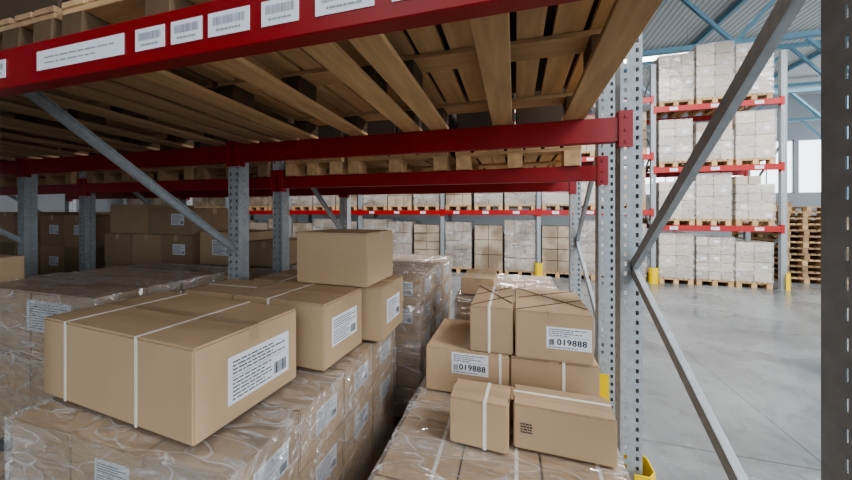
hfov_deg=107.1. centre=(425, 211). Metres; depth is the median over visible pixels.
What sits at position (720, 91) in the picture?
carton
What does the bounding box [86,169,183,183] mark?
pallet
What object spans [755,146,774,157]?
carton
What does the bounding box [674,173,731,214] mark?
wrap
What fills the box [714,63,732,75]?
carton
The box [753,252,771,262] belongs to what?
carton
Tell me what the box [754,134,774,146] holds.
carton
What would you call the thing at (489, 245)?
cartons
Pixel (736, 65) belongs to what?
carton
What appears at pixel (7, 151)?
pallet
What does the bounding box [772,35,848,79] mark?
purlin
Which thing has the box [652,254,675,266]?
carton
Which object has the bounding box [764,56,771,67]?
carton
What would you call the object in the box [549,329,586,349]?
print
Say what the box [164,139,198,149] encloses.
carton
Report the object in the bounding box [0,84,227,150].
pallet
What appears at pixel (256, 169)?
pallet
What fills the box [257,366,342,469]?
carton
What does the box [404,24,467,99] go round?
carton
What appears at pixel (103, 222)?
carton
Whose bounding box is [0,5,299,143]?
pallet
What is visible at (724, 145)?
carton
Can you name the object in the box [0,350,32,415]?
carton
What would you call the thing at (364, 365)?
print
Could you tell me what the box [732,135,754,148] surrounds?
carton
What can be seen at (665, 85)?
carton
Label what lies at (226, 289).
carton
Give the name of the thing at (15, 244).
carton
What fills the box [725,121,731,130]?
carton
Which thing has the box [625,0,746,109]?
purlin
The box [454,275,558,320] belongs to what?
wrap
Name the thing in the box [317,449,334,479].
print
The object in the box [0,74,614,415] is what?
rack
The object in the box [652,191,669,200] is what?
carton
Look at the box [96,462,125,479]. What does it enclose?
print
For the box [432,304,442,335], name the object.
carton
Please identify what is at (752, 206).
carton
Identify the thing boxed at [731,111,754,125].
carton
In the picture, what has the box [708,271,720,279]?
carton
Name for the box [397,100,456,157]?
carton
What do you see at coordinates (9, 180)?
pallet
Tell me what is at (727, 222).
pallet
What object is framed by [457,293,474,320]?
carton
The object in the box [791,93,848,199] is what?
steel column
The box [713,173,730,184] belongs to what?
carton
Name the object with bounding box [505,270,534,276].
pallet
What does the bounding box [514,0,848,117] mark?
ceiling
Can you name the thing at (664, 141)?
carton
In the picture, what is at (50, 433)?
carton
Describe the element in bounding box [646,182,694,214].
wrap
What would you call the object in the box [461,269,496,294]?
carton
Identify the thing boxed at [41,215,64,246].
carton
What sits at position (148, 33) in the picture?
print
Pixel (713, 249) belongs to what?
carton
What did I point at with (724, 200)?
carton
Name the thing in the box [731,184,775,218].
wrap
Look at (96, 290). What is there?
carton
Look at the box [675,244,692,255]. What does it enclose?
carton
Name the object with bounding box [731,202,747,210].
carton
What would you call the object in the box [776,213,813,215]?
pallet
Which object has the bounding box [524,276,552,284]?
carton
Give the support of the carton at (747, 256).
on the carton at (748, 266)
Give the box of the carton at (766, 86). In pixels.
[760,80,771,93]
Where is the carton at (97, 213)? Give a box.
[96,212,110,214]
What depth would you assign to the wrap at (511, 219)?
8.40 m
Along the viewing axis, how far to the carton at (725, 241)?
7.16 m
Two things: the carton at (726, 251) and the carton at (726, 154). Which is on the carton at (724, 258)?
the carton at (726, 251)
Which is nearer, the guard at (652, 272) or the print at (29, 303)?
the print at (29, 303)
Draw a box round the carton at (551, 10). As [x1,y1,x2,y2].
[509,0,598,92]
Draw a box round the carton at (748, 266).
[732,261,752,271]
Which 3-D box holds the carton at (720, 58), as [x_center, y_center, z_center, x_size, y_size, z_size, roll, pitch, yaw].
[6.850,-3.493,7.397,0.345,0.241,0.515,0,0,16]
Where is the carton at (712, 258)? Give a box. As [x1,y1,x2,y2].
[708,254,720,262]
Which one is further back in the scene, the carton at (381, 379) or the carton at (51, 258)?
the carton at (51, 258)
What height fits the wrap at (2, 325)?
1.114 m
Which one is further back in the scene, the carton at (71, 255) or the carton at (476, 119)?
the carton at (71, 255)
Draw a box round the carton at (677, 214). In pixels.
[670,210,681,218]
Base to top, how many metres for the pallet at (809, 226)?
0.142 m
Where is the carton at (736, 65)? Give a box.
[733,57,744,71]
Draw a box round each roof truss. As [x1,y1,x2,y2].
[515,37,848,115]
[601,81,820,129]
[643,0,848,56]
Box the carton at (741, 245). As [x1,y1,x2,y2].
[733,241,753,251]
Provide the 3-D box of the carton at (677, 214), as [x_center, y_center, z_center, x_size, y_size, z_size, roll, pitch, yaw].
[5.963,0.062,7.648,0.227,0.211,0.515,0,0,16]
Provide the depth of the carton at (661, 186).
7.48 m
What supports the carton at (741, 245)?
on the carton at (747, 256)
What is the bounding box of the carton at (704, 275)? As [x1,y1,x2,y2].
[693,270,707,279]
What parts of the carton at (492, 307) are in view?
cord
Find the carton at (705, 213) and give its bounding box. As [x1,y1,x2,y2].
[694,208,712,218]
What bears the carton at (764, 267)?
on the carton at (765, 276)
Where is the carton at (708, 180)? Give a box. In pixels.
[693,173,712,185]
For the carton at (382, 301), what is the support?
on the wrap at (288, 422)
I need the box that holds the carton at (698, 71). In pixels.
[693,65,713,79]
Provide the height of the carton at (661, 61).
0.266 m
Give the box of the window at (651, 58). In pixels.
[624,52,688,62]
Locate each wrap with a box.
[0,262,211,469]
[5,334,395,479]
[368,375,630,479]
[393,255,451,401]
[445,222,473,267]
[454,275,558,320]
[504,219,535,265]
[643,54,693,108]
[644,120,692,162]
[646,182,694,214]
[647,230,693,271]
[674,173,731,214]
[693,42,734,93]
[694,235,733,274]
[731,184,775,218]
[733,110,776,156]
[733,241,773,282]
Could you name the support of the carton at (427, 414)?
on the carton
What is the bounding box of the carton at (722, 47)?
[714,41,733,53]
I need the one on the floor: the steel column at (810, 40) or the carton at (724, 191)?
the steel column at (810, 40)
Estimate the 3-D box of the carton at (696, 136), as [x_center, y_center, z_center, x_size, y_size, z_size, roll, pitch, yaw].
[6.448,-1.738,7.509,0.220,0.211,0.517,0,0,16]
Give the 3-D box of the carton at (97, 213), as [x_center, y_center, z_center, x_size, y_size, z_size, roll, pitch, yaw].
[-4.835,0.195,4.725,0.380,0.389,0.536,0,0,16]
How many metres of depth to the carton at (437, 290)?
2.93 m
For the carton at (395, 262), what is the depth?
3.12 m
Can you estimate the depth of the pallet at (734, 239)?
10.15 m
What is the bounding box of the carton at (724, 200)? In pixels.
[713,196,730,207]
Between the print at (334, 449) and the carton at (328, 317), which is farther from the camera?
the carton at (328, 317)
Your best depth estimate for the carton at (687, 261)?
7.36 m
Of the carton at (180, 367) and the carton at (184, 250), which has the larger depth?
the carton at (184, 250)
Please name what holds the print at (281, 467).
attached to the carton at (225, 450)
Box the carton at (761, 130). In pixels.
[755,122,774,134]
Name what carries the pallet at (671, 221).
on the rack at (745, 170)
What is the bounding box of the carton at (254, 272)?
[249,263,296,279]
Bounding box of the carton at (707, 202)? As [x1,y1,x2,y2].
[689,197,712,207]
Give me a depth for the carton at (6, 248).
4.04 m
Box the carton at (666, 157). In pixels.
[652,153,674,162]
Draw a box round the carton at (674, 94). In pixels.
[670,89,680,100]
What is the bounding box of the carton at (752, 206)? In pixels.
[748,202,760,210]
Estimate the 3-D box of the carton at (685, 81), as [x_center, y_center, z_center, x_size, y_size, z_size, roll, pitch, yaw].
[6.178,-3.030,7.601,0.220,0.266,0.517,0,0,16]
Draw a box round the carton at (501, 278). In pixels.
[497,275,523,282]
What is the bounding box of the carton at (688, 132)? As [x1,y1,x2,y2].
[674,127,691,136]
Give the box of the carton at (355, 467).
[342,425,371,479]
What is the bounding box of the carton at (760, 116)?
[755,110,774,122]
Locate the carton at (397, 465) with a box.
[376,418,464,479]
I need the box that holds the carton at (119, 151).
[116,149,128,152]
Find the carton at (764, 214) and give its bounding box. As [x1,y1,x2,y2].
[761,211,773,219]
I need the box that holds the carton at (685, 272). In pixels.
[676,267,692,278]
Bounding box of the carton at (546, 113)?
[516,88,565,167]
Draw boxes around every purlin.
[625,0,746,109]
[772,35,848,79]
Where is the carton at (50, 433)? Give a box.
[13,398,108,479]
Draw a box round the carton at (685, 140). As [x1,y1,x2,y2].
[675,136,690,144]
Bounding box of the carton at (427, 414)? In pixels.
[407,382,451,424]
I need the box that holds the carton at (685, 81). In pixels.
[681,76,692,88]
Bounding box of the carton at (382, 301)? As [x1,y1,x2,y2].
[315,275,402,341]
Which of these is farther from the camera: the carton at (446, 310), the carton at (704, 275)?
the carton at (704, 275)
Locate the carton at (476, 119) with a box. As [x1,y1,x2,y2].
[457,93,514,168]
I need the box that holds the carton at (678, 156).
[675,153,690,160]
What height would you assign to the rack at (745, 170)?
5.206 m
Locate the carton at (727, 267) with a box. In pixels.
[720,263,732,271]
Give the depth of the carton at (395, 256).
3.53 m
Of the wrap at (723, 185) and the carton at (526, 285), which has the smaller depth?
the carton at (526, 285)
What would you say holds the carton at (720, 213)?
on the pallet at (727, 222)
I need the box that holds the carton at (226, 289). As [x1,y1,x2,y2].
[184,279,274,299]
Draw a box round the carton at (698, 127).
[691,122,707,133]
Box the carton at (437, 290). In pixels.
[432,283,441,314]
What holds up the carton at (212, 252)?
on the wrap
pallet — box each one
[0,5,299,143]
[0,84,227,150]
[0,109,142,155]
[0,133,73,159]
[0,156,14,160]
[0,175,17,186]
[0,475,12,479]
[38,172,78,185]
[62,0,421,139]
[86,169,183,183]
[133,166,227,181]
[196,162,306,179]
[249,206,267,209]
[268,206,307,209]
[285,158,376,176]
[292,206,329,209]
[313,206,335,209]
[336,206,369,209]
[348,0,662,129]
[348,152,455,173]
[363,205,393,209]
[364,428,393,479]
[388,205,413,209]
[393,410,404,417]
[414,205,445,209]
[445,205,474,209]
[450,262,474,272]
[455,145,580,169]
[474,205,503,209]
[474,264,503,274]
[505,205,534,209]
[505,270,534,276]
[541,204,573,209]
[543,272,573,278]
[573,204,603,209]
[581,151,603,162]
[581,273,603,279]
[624,204,645,209]
[643,218,694,224]
[646,99,693,119]
[646,161,686,172]
[646,270,693,284]
[675,97,722,117]
[682,159,732,166]
[684,219,731,225]
[693,278,733,286]
[709,92,772,114]
[719,219,774,225]
[720,157,775,164]
[723,280,772,288]
[731,237,773,241]
[732,233,777,239]
[751,232,820,241]
[751,238,820,247]
[754,229,820,235]
[759,217,820,223]
[759,222,820,229]
[772,244,820,253]
[772,248,820,259]
[772,255,820,265]
[772,260,820,271]
[772,264,820,277]
[772,271,820,283]
[773,207,791,211]
[774,202,791,206]
[774,211,820,217]
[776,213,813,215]
[777,207,820,210]
[790,217,848,223]
[790,224,848,229]
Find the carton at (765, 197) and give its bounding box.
[761,193,773,201]
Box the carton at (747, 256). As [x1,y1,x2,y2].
[733,251,752,261]
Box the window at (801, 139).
[799,139,820,192]
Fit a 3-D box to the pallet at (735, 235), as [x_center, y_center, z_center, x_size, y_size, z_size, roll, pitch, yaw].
[10.419,0.774,9.819,0.800,0.142,1.200,0,0,16]
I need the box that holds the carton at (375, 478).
[373,476,388,479]
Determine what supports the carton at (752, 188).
on the carton at (752, 197)
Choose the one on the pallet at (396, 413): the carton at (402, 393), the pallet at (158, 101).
the carton at (402, 393)
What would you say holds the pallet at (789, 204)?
on the pallet at (775, 208)
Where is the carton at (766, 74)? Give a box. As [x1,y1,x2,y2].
[760,67,771,80]
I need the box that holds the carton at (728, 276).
[719,271,733,280]
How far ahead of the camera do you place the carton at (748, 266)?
7.07 m
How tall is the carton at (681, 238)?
0.256 m
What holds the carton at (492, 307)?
on the carton at (449, 355)
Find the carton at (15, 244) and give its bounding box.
[14,243,40,273]
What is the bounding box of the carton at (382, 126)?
[367,120,396,155]
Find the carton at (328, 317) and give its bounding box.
[234,281,361,370]
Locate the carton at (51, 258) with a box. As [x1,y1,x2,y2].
[40,246,64,274]
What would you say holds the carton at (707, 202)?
on the carton at (705, 213)
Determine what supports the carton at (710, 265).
on the carton at (712, 275)
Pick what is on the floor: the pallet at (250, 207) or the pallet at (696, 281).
the pallet at (696, 281)
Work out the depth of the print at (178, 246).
3.24 m
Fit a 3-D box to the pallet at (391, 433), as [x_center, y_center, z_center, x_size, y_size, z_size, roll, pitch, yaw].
[-0.937,1.629,1.756,1.080,0.142,1.370,0,0,16]
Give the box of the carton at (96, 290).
[27,277,179,358]
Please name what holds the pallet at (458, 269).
on the floor
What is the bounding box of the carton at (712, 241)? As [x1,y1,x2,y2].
[701,236,720,245]
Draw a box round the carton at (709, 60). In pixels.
[693,54,714,69]
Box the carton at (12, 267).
[0,254,24,282]
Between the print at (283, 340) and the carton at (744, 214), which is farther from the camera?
the carton at (744, 214)
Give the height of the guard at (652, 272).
0.380 m
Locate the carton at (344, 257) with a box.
[297,229,392,287]
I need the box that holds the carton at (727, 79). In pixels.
[714,74,733,86]
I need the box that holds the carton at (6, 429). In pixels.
[0,413,14,479]
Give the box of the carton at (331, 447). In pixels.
[297,421,341,479]
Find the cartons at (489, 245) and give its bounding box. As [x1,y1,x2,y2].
[127,112,646,276]
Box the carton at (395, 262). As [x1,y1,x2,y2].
[393,259,407,266]
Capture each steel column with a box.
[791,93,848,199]
[801,121,820,137]
[805,36,848,73]
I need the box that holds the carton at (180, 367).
[44,291,295,445]
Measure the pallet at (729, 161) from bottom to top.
0.142 m
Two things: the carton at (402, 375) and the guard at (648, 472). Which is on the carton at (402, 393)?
the carton at (402, 375)
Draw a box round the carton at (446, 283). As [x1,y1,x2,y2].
[442,275,449,302]
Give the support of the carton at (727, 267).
on the carton at (728, 276)
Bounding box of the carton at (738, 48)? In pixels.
[733,44,747,58]
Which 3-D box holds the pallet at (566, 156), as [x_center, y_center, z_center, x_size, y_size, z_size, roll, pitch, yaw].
[0.787,-0.378,2.781,0.840,0.142,1.240,0,0,16]
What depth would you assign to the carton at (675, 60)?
7.42 m
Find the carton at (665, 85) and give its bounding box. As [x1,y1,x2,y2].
[652,78,669,92]
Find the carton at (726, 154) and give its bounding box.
[720,150,732,159]
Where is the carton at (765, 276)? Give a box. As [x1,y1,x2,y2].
[753,272,771,282]
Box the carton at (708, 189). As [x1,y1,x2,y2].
[694,185,712,196]
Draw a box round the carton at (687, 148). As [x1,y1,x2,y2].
[674,144,691,153]
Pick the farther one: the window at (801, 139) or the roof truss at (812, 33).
the window at (801, 139)
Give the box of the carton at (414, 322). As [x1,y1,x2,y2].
[394,293,431,331]
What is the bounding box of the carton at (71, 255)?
[64,247,105,272]
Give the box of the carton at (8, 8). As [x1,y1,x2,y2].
[0,0,69,19]
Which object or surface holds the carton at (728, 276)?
on the pallet at (696, 281)
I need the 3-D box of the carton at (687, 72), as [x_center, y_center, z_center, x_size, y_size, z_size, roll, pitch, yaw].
[6.174,-3.305,7.588,0.220,0.266,0.515,0,0,16]
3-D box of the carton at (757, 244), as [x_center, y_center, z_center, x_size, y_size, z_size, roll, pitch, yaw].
[7.533,0.792,7.212,0.320,0.211,0.515,0,0,16]
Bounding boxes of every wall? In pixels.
[0,194,323,222]
[324,94,820,237]
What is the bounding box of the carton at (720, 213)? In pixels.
[713,208,730,218]
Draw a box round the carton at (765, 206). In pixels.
[760,202,773,210]
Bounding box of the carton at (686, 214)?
[682,210,693,218]
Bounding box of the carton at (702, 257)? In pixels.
[693,253,707,262]
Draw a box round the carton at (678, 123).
[674,119,690,128]
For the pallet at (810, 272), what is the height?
0.142 m
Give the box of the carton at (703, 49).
[689,43,714,57]
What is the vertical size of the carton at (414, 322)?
0.211 m
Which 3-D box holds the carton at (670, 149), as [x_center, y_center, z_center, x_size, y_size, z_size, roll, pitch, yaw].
[5.782,-1.482,7.706,0.320,0.187,0.517,0,0,16]
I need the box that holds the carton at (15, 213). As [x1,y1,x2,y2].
[14,212,78,242]
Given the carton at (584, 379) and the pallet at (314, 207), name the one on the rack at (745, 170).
the pallet at (314, 207)
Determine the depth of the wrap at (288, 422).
1.22 m
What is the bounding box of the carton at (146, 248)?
[132,234,165,263]
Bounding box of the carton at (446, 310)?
[442,294,449,319]
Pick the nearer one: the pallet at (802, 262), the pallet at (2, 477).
the pallet at (2, 477)
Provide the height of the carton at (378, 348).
0.249 m
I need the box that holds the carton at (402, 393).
[393,383,418,411]
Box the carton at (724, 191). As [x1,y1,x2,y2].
[708,185,730,196]
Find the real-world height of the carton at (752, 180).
0.187 m
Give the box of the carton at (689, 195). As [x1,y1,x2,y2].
[681,191,693,200]
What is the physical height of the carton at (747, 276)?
0.211 m
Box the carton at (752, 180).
[746,176,760,184]
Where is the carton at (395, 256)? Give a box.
[393,254,418,259]
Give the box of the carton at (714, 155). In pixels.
[708,151,719,159]
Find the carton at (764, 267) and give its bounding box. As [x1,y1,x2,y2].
[753,262,771,272]
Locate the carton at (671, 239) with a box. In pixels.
[656,232,675,243]
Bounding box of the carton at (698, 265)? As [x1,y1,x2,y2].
[692,261,707,270]
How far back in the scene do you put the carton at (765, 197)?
6.94 m
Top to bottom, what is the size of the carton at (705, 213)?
0.256 m
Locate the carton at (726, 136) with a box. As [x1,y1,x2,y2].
[719,130,732,140]
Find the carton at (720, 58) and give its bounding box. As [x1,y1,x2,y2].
[714,52,733,65]
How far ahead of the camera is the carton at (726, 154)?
7.14 m
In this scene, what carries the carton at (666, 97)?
on the pallet at (690, 101)
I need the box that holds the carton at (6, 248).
[0,242,14,254]
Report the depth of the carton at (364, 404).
1.74 m
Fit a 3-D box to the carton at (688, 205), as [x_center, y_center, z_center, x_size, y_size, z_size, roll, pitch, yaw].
[6.193,-0.158,7.591,0.227,0.211,0.515,0,0,16]
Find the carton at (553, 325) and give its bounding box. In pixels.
[515,288,593,364]
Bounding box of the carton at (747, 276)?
[733,270,752,281]
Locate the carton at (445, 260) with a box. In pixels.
[410,255,449,281]
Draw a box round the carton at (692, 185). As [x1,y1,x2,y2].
[687,182,693,190]
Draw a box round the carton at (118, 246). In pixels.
[105,233,132,263]
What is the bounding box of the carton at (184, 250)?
[161,234,201,265]
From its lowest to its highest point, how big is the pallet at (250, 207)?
0.142 m
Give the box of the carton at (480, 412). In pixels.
[450,378,510,453]
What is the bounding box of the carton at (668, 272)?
[652,263,675,277]
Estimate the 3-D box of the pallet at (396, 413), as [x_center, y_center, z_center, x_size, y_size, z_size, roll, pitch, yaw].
[-0.413,1.629,3.131,1.100,0.142,1.200,0,0,16]
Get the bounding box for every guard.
[535,263,542,276]
[600,366,608,402]
[624,455,654,479]
[648,267,657,283]
[782,272,790,290]
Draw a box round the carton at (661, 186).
[652,182,669,191]
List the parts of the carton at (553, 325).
cord, cord, cord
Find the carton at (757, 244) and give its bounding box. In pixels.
[744,241,771,252]
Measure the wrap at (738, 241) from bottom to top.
0.886 m
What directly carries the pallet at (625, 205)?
on the rack at (745, 170)
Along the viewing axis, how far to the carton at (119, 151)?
3.28 m
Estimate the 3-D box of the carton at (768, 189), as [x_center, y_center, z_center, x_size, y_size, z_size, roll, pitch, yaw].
[7.608,-0.513,7.182,0.220,0.187,0.515,0,0,16]
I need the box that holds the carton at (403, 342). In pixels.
[393,317,431,359]
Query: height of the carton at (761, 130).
0.256 m
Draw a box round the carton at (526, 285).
[524,283,555,289]
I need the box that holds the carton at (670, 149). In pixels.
[656,145,674,154]
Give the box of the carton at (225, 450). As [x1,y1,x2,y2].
[143,404,297,479]
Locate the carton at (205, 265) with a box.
[201,264,227,267]
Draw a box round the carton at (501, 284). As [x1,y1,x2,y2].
[496,282,523,290]
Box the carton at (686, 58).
[680,52,692,65]
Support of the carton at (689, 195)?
on the carton at (688, 205)
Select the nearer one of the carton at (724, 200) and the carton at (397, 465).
the carton at (397, 465)
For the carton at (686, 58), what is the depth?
7.35 m
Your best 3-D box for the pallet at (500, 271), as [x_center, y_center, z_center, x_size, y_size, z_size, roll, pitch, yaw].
[1.843,1.629,9.087,0.760,0.142,1.050,0,0,16]
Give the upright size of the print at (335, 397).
0.089 m
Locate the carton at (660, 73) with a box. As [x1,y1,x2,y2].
[652,67,669,84]
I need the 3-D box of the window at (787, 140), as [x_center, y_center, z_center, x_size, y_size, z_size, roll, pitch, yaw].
[20.125,-2.700,19.336,3.800,3.200,0.070,0,0,16]
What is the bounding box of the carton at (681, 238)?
[669,232,692,244]
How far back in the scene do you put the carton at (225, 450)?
1.10 m
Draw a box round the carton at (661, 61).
[652,55,669,70]
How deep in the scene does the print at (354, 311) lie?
1.71 m
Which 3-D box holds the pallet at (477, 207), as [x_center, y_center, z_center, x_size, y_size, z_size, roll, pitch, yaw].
[1.843,-0.121,9.087,0.760,0.142,1.050,0,0,16]
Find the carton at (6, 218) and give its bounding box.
[0,212,14,241]
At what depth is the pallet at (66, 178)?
3.57 m
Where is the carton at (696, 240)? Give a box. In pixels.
[693,236,707,244]
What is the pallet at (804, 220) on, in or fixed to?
on the pallet at (799, 225)
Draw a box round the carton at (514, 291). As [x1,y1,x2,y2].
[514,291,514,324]
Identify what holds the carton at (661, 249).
on the carton at (669, 260)
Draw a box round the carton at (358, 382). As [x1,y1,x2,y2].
[327,342,371,416]
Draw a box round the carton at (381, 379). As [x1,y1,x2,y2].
[372,360,392,422]
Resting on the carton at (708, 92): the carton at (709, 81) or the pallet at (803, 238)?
the carton at (709, 81)
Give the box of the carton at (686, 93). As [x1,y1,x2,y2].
[681,88,692,99]
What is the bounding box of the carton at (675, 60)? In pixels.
[669,54,680,66]
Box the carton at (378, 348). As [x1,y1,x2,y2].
[362,331,392,382]
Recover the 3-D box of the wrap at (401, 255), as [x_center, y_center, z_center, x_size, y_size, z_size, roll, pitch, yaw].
[-0.413,1.026,3.130,1.138,1.064,1.241,0,0,16]
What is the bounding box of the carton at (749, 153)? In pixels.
[732,147,754,159]
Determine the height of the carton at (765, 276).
0.211 m
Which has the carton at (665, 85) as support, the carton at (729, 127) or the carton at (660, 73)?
the carton at (660, 73)
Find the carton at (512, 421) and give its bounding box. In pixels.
[510,420,513,437]
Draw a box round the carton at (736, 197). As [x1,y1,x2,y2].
[731,194,747,202]
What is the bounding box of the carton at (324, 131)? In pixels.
[300,125,348,158]
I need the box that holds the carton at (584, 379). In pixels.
[510,325,599,396]
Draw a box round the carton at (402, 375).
[393,350,425,386]
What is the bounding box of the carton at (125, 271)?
[77,263,183,276]
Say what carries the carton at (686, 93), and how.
on the pallet at (690, 101)
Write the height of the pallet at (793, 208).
0.142 m
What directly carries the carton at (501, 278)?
in the wrap at (455, 299)
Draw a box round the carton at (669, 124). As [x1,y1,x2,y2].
[652,120,674,132]
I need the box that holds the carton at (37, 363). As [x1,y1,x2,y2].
[32,357,58,408]
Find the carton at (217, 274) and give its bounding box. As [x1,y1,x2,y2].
[128,266,227,293]
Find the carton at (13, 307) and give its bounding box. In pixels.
[0,273,123,355]
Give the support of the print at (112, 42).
attached to the rack at (216, 30)
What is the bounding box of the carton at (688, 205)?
[682,201,693,209]
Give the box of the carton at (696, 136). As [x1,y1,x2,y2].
[691,132,702,143]
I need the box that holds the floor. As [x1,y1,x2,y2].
[393,239,848,479]
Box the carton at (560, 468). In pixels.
[539,452,624,479]
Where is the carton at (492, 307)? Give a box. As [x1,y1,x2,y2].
[470,285,513,354]
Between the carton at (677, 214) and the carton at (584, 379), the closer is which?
the carton at (584, 379)
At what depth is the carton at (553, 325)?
1.69 m
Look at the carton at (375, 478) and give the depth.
1.26 m
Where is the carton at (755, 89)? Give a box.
[748,81,759,94]
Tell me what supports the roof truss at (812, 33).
on the steel column at (810, 40)
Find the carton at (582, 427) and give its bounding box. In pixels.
[514,384,616,467]
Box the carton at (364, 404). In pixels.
[342,384,371,465]
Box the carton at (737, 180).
[728,176,747,185]
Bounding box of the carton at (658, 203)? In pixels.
[652,201,663,209]
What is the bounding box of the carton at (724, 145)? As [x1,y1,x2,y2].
[718,140,731,150]
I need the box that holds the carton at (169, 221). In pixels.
[150,208,227,234]
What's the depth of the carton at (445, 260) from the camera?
3.38 m
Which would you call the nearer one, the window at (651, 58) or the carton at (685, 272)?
the carton at (685, 272)
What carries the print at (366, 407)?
attached to the carton at (364, 404)
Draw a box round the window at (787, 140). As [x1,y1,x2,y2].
[740,140,793,193]
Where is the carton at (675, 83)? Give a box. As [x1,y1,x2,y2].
[669,77,680,89]
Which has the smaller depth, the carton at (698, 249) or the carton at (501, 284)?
the carton at (501, 284)
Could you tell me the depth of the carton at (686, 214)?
7.35 m
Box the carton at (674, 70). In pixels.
[670,66,680,77]
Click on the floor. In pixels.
(754, 354)
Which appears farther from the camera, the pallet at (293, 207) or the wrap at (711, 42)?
the pallet at (293, 207)
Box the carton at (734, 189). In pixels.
[731,185,747,193]
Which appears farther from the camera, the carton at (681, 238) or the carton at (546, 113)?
the carton at (681, 238)
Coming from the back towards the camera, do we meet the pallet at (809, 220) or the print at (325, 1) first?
the pallet at (809, 220)
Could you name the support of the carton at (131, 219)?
on the carton at (118, 246)
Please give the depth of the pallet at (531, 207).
8.38 m
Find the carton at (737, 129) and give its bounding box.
[732,123,754,136]
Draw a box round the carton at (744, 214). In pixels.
[731,211,747,218]
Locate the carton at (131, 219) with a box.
[111,204,193,233]
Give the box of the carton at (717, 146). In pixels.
[712,141,719,150]
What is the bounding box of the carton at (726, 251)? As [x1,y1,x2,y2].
[721,246,732,254]
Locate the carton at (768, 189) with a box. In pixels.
[761,184,773,192]
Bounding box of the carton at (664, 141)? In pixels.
[652,137,674,146]
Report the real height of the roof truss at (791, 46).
1.950 m
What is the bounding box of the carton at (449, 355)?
[426,319,509,391]
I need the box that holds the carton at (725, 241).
[711,236,732,245]
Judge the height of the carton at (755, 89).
0.278 m
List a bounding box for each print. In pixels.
[29,303,66,329]
[44,42,113,63]
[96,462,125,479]
[139,29,158,45]
[173,245,183,253]
[175,21,197,38]
[213,11,243,30]
[213,241,227,253]
[232,340,286,399]
[256,448,287,479]
[265,0,293,20]
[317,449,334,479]
[318,397,335,432]
[324,0,361,8]
[334,311,354,343]
[355,365,367,390]
[355,407,367,434]
[381,342,388,360]
[381,378,389,399]
[388,297,398,320]
[454,354,486,374]
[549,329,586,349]
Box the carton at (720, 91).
[715,85,729,96]
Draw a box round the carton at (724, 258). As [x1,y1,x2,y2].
[719,254,732,262]
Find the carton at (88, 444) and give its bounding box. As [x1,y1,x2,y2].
[72,416,168,479]
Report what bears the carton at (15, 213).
on the carton
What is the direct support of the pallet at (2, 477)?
on the floor
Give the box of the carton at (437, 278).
[395,260,441,289]
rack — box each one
[0,0,851,479]
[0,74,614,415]
[122,49,786,290]
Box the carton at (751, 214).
[748,211,760,218]
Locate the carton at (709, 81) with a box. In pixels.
[693,76,714,90]
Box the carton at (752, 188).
[743,185,760,193]
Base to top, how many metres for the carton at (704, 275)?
0.187 m
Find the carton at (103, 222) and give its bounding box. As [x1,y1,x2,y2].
[65,215,110,247]
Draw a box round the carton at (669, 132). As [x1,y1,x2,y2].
[652,129,674,138]
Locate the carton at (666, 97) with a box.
[652,90,669,105]
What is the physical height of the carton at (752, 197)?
0.187 m
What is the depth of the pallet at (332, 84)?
1.42 m
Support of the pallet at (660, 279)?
on the floor
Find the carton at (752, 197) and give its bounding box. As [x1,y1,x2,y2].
[748,193,760,201]
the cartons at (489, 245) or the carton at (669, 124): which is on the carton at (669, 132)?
the carton at (669, 124)
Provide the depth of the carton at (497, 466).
1.33 m
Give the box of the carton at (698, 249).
[693,245,707,253]
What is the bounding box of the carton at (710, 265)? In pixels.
[708,262,719,270]
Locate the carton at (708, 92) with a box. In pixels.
[693,87,714,99]
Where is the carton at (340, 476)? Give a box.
[335,470,342,479]
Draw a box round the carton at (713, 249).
[706,245,720,253]
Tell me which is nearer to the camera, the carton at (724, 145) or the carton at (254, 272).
the carton at (254, 272)
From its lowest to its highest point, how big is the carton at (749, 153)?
0.256 m
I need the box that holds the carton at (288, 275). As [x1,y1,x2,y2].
[253,270,311,283]
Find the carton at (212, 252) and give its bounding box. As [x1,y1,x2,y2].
[200,229,272,264]
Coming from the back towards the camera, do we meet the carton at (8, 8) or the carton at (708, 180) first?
the carton at (708, 180)
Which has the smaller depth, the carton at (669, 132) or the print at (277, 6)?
the print at (277, 6)
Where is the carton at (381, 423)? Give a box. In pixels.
[372,394,392,463]
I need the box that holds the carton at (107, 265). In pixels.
[105,263,131,267]
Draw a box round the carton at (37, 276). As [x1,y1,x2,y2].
[25,273,63,278]
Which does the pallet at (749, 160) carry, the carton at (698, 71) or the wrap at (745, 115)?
the wrap at (745, 115)
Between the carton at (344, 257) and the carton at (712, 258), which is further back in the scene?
the carton at (712, 258)
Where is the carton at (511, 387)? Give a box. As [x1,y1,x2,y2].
[477,381,513,419]
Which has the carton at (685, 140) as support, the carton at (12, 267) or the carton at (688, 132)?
the carton at (688, 132)
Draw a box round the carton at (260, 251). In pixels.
[249,237,296,266]
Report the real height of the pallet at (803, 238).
0.142 m
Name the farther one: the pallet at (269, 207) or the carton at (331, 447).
the pallet at (269, 207)
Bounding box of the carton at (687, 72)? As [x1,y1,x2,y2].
[681,64,692,77]
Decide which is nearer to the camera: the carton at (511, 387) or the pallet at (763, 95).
the carton at (511, 387)
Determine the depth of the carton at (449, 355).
1.83 m
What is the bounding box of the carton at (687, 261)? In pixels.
[675,255,692,266]
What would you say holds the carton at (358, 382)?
on the carton at (364, 404)
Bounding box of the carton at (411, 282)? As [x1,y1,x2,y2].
[393,267,432,303]
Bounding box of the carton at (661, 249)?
[652,243,675,255]
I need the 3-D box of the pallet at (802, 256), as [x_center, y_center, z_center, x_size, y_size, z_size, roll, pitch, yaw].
[9.164,1.059,8.008,0.800,0.142,1.200,0,0,16]
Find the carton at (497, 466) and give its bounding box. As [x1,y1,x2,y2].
[458,437,540,479]

